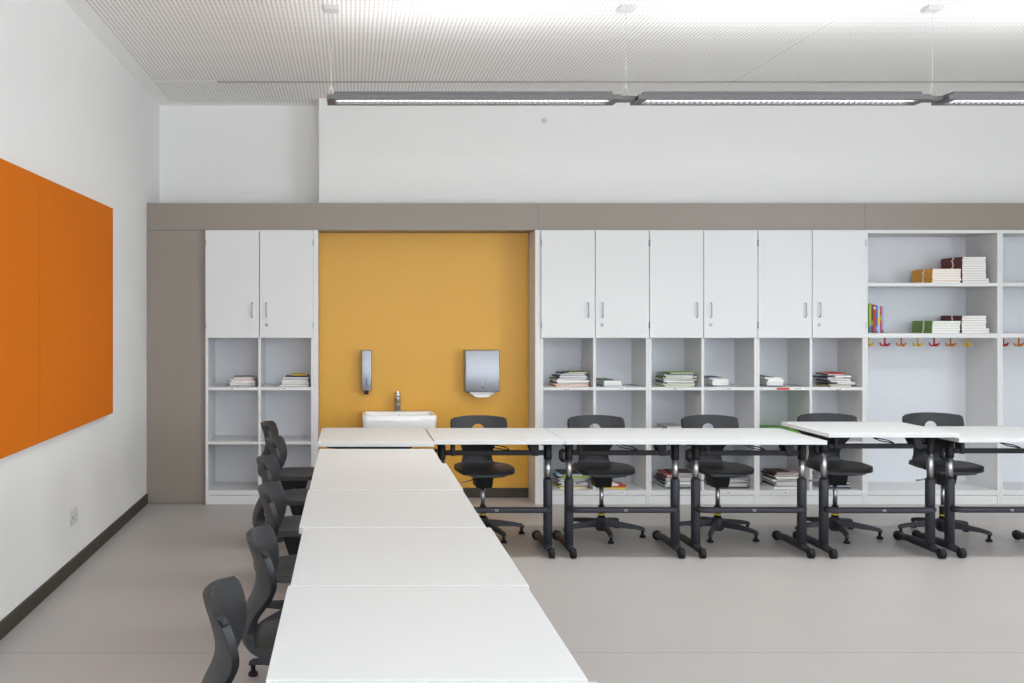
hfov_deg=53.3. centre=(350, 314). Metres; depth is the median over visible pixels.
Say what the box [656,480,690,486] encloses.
book
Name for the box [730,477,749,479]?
book
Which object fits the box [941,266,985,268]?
workbook
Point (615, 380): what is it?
book
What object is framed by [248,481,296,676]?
swivel chair
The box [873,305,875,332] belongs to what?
picture book
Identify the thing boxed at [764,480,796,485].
book
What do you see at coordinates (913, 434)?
school desk
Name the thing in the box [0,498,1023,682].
floor
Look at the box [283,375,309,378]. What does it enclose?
book
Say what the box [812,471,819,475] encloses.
book
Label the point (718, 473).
swivel chair
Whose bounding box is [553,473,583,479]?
book
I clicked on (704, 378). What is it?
book
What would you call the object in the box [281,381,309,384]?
book
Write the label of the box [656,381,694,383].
book
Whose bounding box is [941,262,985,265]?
workbook
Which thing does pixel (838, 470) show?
swivel chair
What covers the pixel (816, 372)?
book
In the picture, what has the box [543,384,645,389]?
shelf
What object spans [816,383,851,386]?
book
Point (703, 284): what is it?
tall cabinet
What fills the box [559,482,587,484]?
book
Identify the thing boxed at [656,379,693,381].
book
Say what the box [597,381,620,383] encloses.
book
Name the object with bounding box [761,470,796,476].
book
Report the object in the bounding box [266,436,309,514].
swivel chair
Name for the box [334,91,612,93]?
tray
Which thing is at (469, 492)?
baseboard
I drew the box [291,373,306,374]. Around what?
book
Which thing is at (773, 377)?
book
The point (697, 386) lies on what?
shelf
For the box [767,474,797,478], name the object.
book
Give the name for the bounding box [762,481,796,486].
book
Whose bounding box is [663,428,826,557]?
school desk
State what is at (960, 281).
workbook
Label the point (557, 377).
book
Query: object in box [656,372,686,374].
book
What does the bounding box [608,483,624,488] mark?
folder
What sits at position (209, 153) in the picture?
wall
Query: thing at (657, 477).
book
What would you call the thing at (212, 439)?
shelf
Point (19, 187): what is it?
pinboard
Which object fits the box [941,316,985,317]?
workbook
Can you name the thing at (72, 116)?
wall
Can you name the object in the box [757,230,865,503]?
tall cabinet
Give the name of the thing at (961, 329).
workbook
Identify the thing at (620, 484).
folder
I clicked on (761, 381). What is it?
book
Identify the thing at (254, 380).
book
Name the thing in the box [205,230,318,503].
tall cabinet
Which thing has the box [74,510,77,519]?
outlet
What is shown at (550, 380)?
book
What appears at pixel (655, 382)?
book
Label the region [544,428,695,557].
school desk
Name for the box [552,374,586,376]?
book
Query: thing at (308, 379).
book
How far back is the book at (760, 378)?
7.98 m
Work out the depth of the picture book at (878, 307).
8.00 m
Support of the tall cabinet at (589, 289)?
on the floor
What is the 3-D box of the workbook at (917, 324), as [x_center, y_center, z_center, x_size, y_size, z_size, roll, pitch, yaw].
[4.743,0.076,8.109,0.227,0.019,0.285,0,0,0]
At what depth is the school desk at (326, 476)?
4.70 m
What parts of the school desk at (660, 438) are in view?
leg, leg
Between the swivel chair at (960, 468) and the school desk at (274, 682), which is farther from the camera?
the swivel chair at (960, 468)
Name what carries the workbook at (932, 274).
on the workbook at (923, 277)
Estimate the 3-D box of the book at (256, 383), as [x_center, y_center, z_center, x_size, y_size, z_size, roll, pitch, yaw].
[-0.871,0.557,8.120,0.209,0.014,0.232,0,0,-1]
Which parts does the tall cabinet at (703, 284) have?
panel, door, panel, panel, panel, door, panel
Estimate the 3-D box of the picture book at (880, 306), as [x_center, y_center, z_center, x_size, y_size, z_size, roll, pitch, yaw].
[4.239,0.036,8.085,0.011,0.216,0.171,0,0,0]
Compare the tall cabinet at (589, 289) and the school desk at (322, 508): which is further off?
the tall cabinet at (589, 289)
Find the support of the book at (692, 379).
on the book at (656, 379)
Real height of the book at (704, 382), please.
0.016 m
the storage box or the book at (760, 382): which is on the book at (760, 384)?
the book at (760, 382)
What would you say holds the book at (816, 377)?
on the book at (816, 379)
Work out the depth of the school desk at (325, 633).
2.37 m
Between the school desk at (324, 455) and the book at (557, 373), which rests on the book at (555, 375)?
the book at (557, 373)
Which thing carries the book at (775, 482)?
on the book at (764, 480)
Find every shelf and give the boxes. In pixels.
[208,384,310,389]
[208,435,310,443]
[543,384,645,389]
[651,384,753,389]
[760,384,861,389]
[846,439,861,442]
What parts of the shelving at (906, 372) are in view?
panel, panel, panel, shelf, shelf, panel, panel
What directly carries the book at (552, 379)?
on the book at (550, 380)
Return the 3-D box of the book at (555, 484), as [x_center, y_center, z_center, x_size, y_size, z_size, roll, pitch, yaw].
[1.770,1.382,8.100,0.220,0.012,0.220,0,0,-4]
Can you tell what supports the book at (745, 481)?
on the book
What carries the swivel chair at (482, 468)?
on the floor
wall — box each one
[0,0,159,620]
[160,105,528,487]
[319,98,1023,202]
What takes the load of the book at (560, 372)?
on the book at (557, 373)
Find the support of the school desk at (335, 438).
on the floor
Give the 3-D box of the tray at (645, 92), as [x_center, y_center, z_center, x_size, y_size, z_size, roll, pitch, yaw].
[2.471,-1.268,5.780,1.588,0.022,0.124,0,0,0]
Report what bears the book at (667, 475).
on the book at (658, 474)
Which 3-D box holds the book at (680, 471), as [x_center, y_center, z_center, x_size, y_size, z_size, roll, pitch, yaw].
[2.654,1.267,8.100,0.179,0.009,0.220,0,0,2]
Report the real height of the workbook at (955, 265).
0.018 m
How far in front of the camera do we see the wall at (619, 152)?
8.22 m
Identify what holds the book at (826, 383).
on the book at (816, 383)
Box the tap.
[394,391,400,410]
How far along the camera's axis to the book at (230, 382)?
7.99 m
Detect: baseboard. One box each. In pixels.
[0,493,147,640]
[463,488,528,497]
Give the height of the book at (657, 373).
0.011 m
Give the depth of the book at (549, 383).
7.98 m
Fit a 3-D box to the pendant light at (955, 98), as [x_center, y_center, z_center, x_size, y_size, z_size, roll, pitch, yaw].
[4.293,-1.505,5.780,1.775,0.552,0.180,0,0,0]
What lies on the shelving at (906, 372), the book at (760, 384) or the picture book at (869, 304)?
the picture book at (869, 304)
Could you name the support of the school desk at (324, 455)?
on the floor
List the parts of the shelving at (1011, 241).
panel, panel, shelf, shelf, panel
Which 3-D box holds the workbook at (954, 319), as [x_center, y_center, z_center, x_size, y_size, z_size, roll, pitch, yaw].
[4.963,0.035,8.109,0.199,0.019,0.285,0,0,0]
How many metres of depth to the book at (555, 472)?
8.03 m
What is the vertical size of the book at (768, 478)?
0.014 m
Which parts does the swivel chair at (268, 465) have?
backrest, leg, leg, seat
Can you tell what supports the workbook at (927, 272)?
on the workbook at (932, 274)
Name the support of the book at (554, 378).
on the book at (552, 379)
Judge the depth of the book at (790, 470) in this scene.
8.05 m
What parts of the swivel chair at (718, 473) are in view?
leg, leg, backrest, leg, seat, leg, leg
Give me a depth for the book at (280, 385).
7.98 m
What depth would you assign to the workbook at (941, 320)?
7.97 m
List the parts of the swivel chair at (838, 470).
leg, leg, backrest, seat, leg, leg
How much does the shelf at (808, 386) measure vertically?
0.024 m
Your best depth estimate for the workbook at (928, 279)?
7.97 m
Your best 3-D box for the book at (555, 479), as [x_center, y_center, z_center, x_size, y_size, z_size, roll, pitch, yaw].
[1.770,1.339,8.100,0.220,0.012,0.220,0,0,3]
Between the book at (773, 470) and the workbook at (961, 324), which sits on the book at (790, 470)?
the book at (773, 470)
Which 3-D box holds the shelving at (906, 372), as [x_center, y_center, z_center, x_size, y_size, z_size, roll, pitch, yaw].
[4.604,0.413,8.126,1.068,2.173,0.420,0,0,0]
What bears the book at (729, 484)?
on the book
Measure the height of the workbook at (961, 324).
0.019 m
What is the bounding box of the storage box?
[760,425,800,433]
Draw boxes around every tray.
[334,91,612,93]
[642,91,921,93]
[942,91,1023,95]
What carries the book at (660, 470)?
on the book at (667, 475)
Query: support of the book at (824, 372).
on the book at (816, 372)
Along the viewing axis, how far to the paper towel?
8.13 m
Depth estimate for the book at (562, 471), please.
8.13 m
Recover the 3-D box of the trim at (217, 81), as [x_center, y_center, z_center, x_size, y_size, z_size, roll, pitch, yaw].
[3.290,-1.776,7.620,8.620,0.010,0.012,0,0,0]
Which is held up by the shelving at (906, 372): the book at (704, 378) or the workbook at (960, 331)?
the workbook at (960, 331)
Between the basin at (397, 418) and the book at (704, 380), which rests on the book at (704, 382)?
the book at (704, 380)
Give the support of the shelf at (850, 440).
attached to the tall cabinet at (812, 283)
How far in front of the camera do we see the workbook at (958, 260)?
7.97 m
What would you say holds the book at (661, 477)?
on the book at (657, 477)
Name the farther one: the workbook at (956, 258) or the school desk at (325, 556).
the workbook at (956, 258)
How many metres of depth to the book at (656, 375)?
7.98 m
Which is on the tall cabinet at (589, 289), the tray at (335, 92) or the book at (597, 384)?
the book at (597, 384)
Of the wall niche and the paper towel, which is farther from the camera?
the wall niche
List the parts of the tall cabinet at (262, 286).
panel, door, panel, panel, door, panel, filler panel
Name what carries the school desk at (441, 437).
on the floor
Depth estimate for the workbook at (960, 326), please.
7.97 m
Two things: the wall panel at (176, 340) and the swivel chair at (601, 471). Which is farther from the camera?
the wall panel at (176, 340)
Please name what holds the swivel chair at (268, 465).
on the floor
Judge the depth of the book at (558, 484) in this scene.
8.02 m
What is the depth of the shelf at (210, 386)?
7.92 m
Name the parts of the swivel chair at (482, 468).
backrest, seat, leg, leg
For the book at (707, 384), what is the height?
0.009 m
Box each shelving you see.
[865,230,999,503]
[1000,230,1023,503]
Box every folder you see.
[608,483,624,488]
[612,481,626,486]
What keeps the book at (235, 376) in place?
on the book
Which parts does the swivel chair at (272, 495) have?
leg, backrest, seat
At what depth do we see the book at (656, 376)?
8.00 m
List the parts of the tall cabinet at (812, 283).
panel, door, panel, panel, panel, door, panel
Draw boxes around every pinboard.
[0,158,38,458]
[39,176,112,442]
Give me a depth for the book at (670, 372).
8.01 m
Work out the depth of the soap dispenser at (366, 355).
8.12 m
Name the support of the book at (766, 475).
on the book at (768, 478)
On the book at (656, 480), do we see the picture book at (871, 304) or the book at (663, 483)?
the book at (663, 483)
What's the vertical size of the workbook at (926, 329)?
0.019 m
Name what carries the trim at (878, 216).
attached to the wall at (209, 153)
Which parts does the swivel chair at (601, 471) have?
leg, leg, backrest, seat, leg, leg, leg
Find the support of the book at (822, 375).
on the book at (818, 376)
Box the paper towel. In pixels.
[468,392,495,396]
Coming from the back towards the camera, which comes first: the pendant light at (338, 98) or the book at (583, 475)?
the book at (583, 475)
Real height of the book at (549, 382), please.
0.011 m
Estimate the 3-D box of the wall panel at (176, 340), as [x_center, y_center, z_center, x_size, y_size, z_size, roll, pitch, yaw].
[-1.391,0.411,8.230,0.473,2.169,0.540,0,0,0]
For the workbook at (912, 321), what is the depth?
7.98 m
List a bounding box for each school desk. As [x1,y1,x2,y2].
[266,586,587,682]
[274,682,597,682]
[290,528,528,587]
[299,490,485,533]
[309,463,462,489]
[316,449,441,462]
[318,428,433,448]
[426,428,564,557]
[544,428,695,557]
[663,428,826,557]
[781,422,959,558]
[912,426,1023,557]
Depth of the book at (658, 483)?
7.99 m
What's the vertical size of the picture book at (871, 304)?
0.230 m
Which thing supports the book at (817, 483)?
on the tall cabinet at (812, 283)
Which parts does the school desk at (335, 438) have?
support arm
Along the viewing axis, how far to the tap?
8.13 m
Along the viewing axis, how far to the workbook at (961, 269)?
7.97 m
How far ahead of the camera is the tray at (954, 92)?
5.72 m
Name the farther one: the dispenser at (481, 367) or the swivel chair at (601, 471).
the dispenser at (481, 367)
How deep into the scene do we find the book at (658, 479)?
7.99 m
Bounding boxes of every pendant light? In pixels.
[323,5,635,105]
[630,5,943,105]
[931,91,1023,105]
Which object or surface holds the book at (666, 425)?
on the book
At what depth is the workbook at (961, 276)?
7.97 m
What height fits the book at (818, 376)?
0.011 m
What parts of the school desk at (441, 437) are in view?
leg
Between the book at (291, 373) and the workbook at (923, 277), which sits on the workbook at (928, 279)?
the workbook at (923, 277)
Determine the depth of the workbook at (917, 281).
7.97 m
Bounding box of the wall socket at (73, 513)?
[68,505,77,526]
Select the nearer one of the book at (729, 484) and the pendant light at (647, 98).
the pendant light at (647, 98)
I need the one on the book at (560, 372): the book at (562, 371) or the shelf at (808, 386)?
the book at (562, 371)
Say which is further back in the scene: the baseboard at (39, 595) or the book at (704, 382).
the book at (704, 382)
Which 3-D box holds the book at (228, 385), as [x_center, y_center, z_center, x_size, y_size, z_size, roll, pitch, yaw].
[-0.883,0.568,8.090,0.234,0.007,0.220,0,0,0]
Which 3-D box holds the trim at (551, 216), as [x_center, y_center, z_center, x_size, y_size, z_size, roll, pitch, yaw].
[2.789,-0.784,8.230,2.597,0.216,0.540,0,0,0]
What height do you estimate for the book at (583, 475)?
0.012 m
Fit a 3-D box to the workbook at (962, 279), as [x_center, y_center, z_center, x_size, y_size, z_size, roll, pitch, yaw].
[4.977,-0.284,8.111,0.218,0.018,0.285,0,0,0]
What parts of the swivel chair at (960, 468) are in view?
leg, leg, backrest, leg, seat, leg, leg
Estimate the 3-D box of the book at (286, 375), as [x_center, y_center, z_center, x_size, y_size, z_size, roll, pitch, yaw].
[-0.433,0.494,8.090,0.189,0.005,0.220,0,0,-1]
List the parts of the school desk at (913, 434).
support arm, leg, leg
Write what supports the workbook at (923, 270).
on the workbook at (927, 272)
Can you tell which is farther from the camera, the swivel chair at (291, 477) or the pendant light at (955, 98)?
the swivel chair at (291, 477)
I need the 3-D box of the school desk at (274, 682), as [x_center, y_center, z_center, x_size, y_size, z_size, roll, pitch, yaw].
[0.176,1.132,1.696,0.675,0.736,0.782,0,0,0]
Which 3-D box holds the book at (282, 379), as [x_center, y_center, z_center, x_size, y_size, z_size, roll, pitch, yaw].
[-0.449,0.523,8.090,0.205,0.014,0.220,0,0,-1]
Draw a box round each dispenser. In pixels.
[361,350,371,394]
[464,350,499,396]
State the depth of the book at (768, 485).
7.99 m
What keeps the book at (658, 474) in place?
on the book at (661, 477)
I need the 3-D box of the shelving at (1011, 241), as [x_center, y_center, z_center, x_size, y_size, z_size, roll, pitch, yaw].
[5.673,0.413,8.126,1.068,2.173,0.420,0,0,0]
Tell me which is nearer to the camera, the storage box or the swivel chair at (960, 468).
the swivel chair at (960, 468)
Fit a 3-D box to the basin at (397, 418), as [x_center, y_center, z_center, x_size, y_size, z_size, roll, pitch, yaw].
[0.381,0.784,8.010,0.585,0.337,0.420,0,0,0]
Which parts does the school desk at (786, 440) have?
leg, leg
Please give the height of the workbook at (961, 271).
0.018 m
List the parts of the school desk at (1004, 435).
support arm, leg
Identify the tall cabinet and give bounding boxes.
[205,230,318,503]
[529,230,648,503]
[649,230,757,503]
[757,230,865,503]
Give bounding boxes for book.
[226,384,255,386]
[229,380,257,383]
[230,382,257,384]
[231,379,256,381]
[232,375,253,377]
[279,383,309,386]
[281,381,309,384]
[282,379,307,380]
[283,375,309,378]
[283,379,309,382]
[285,375,308,376]
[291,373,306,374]
[549,377,585,379]
[549,382,587,384]
[549,383,588,386]
[550,380,588,383]
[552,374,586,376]
[552,379,588,381]
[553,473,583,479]
[553,483,586,488]
[554,470,581,475]
[554,478,585,483]
[554,480,586,486]
[555,469,579,474]
[555,474,587,477]
[556,371,584,373]
[557,373,584,375]
[557,377,587,378]
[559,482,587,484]
[562,371,586,372]
[596,378,613,380]
[597,379,620,381]
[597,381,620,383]
[597,384,624,386]
[654,377,696,380]
[654,476,690,481]
[655,382,694,384]
[655,384,693,386]
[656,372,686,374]
[656,375,696,377]
[656,376,691,378]
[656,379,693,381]
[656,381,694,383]
[656,473,691,478]
[656,479,690,484]
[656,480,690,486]
[657,373,692,375]
[657,423,681,427]
[657,469,690,474]
[658,479,690,483]
[658,483,690,488]
[660,472,691,476]
[661,477,690,480]
[663,371,693,373]
[664,469,691,473]
[704,376,724,377]
[704,378,728,380]
[704,380,727,382]
[704,382,727,384]
[707,384,732,386]
[709,485,746,488]
[729,484,747,485]
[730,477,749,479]
[730,480,748,482]
[760,376,781,378]
[760,378,783,380]
[760,380,782,382]
[760,382,782,384]
[760,384,784,386]
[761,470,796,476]
[762,474,796,479]
[762,475,796,481]
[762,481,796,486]
[762,483,796,488]
[763,468,792,473]
[764,478,796,483]
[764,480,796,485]
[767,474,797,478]
[774,469,797,474]
[812,375,842,378]
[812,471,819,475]
[816,372,843,374]
[816,377,849,379]
[816,379,850,381]
[816,382,854,384]
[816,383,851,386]
[817,483,850,488]
[818,371,844,373]
[822,375,850,376]
[822,381,854,383]
[868,303,870,332]
[871,304,872,332]
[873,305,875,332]
[877,306,879,332]
[880,306,881,332]
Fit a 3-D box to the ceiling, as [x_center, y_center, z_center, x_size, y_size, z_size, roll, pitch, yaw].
[2.986,-1.856,2.950,9.627,0.150,11.500,0,0,0]
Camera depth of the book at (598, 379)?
8.05 m
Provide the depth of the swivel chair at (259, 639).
3.09 m
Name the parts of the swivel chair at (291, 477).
backrest, leg, seat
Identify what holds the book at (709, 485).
on the tall cabinet at (703, 284)
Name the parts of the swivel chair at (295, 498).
backrest, seat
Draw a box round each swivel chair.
[201,576,246,682]
[242,524,279,659]
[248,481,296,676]
[252,454,301,623]
[258,421,314,542]
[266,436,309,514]
[450,415,524,542]
[563,415,645,543]
[680,415,758,542]
[795,413,882,543]
[898,412,992,541]
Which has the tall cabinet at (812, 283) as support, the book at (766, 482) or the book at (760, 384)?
the book at (760, 384)
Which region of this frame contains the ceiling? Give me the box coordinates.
[64,0,1023,104]
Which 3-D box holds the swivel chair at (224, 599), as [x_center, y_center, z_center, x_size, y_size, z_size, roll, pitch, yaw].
[-0.149,1.096,2.552,0.554,0.805,0.538,0,0,-3]
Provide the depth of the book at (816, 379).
8.00 m
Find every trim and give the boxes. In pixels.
[147,203,537,233]
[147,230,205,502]
[217,81,1023,82]
[528,203,864,234]
[865,203,1023,229]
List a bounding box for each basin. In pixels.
[362,391,436,429]
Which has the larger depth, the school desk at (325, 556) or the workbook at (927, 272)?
the workbook at (927, 272)
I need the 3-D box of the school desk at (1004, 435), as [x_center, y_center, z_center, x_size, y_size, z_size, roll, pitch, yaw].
[4.105,1.126,6.434,0.797,0.746,0.675,0,0,0]
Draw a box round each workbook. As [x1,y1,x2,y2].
[912,269,960,272]
[912,271,960,274]
[912,273,960,276]
[912,276,960,278]
[912,278,961,281]
[912,281,959,282]
[912,321,960,322]
[912,323,959,325]
[912,325,959,327]
[912,328,959,330]
[912,330,959,332]
[941,257,985,260]
[941,259,985,262]
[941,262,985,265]
[941,264,985,267]
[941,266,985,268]
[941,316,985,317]
[941,318,986,320]
[941,320,986,322]
[960,281,988,282]
[960,323,985,325]
[960,326,985,327]
[960,328,988,330]
[960,331,988,332]
[961,269,985,270]
[961,271,985,273]
[961,273,986,275]
[961,276,985,277]
[961,278,988,280]
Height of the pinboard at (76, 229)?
1.357 m
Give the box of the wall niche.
[319,233,527,487]
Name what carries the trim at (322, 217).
attached to the wall at (209, 153)
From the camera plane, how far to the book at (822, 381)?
8.00 m
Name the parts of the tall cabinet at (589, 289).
filler panel, panel, door, panel, panel, panel, door, panel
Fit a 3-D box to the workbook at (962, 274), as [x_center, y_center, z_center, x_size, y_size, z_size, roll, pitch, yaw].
[4.966,-0.322,8.109,0.195,0.018,0.285,0,0,0]
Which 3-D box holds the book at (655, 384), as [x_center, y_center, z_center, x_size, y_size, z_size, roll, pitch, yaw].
[2.617,0.567,8.090,0.237,0.009,0.220,0,0,-3]
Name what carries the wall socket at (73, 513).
attached to the wall at (72, 116)
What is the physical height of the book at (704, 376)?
0.005 m
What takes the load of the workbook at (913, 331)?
on the shelving at (906, 372)
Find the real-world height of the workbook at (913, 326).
0.019 m

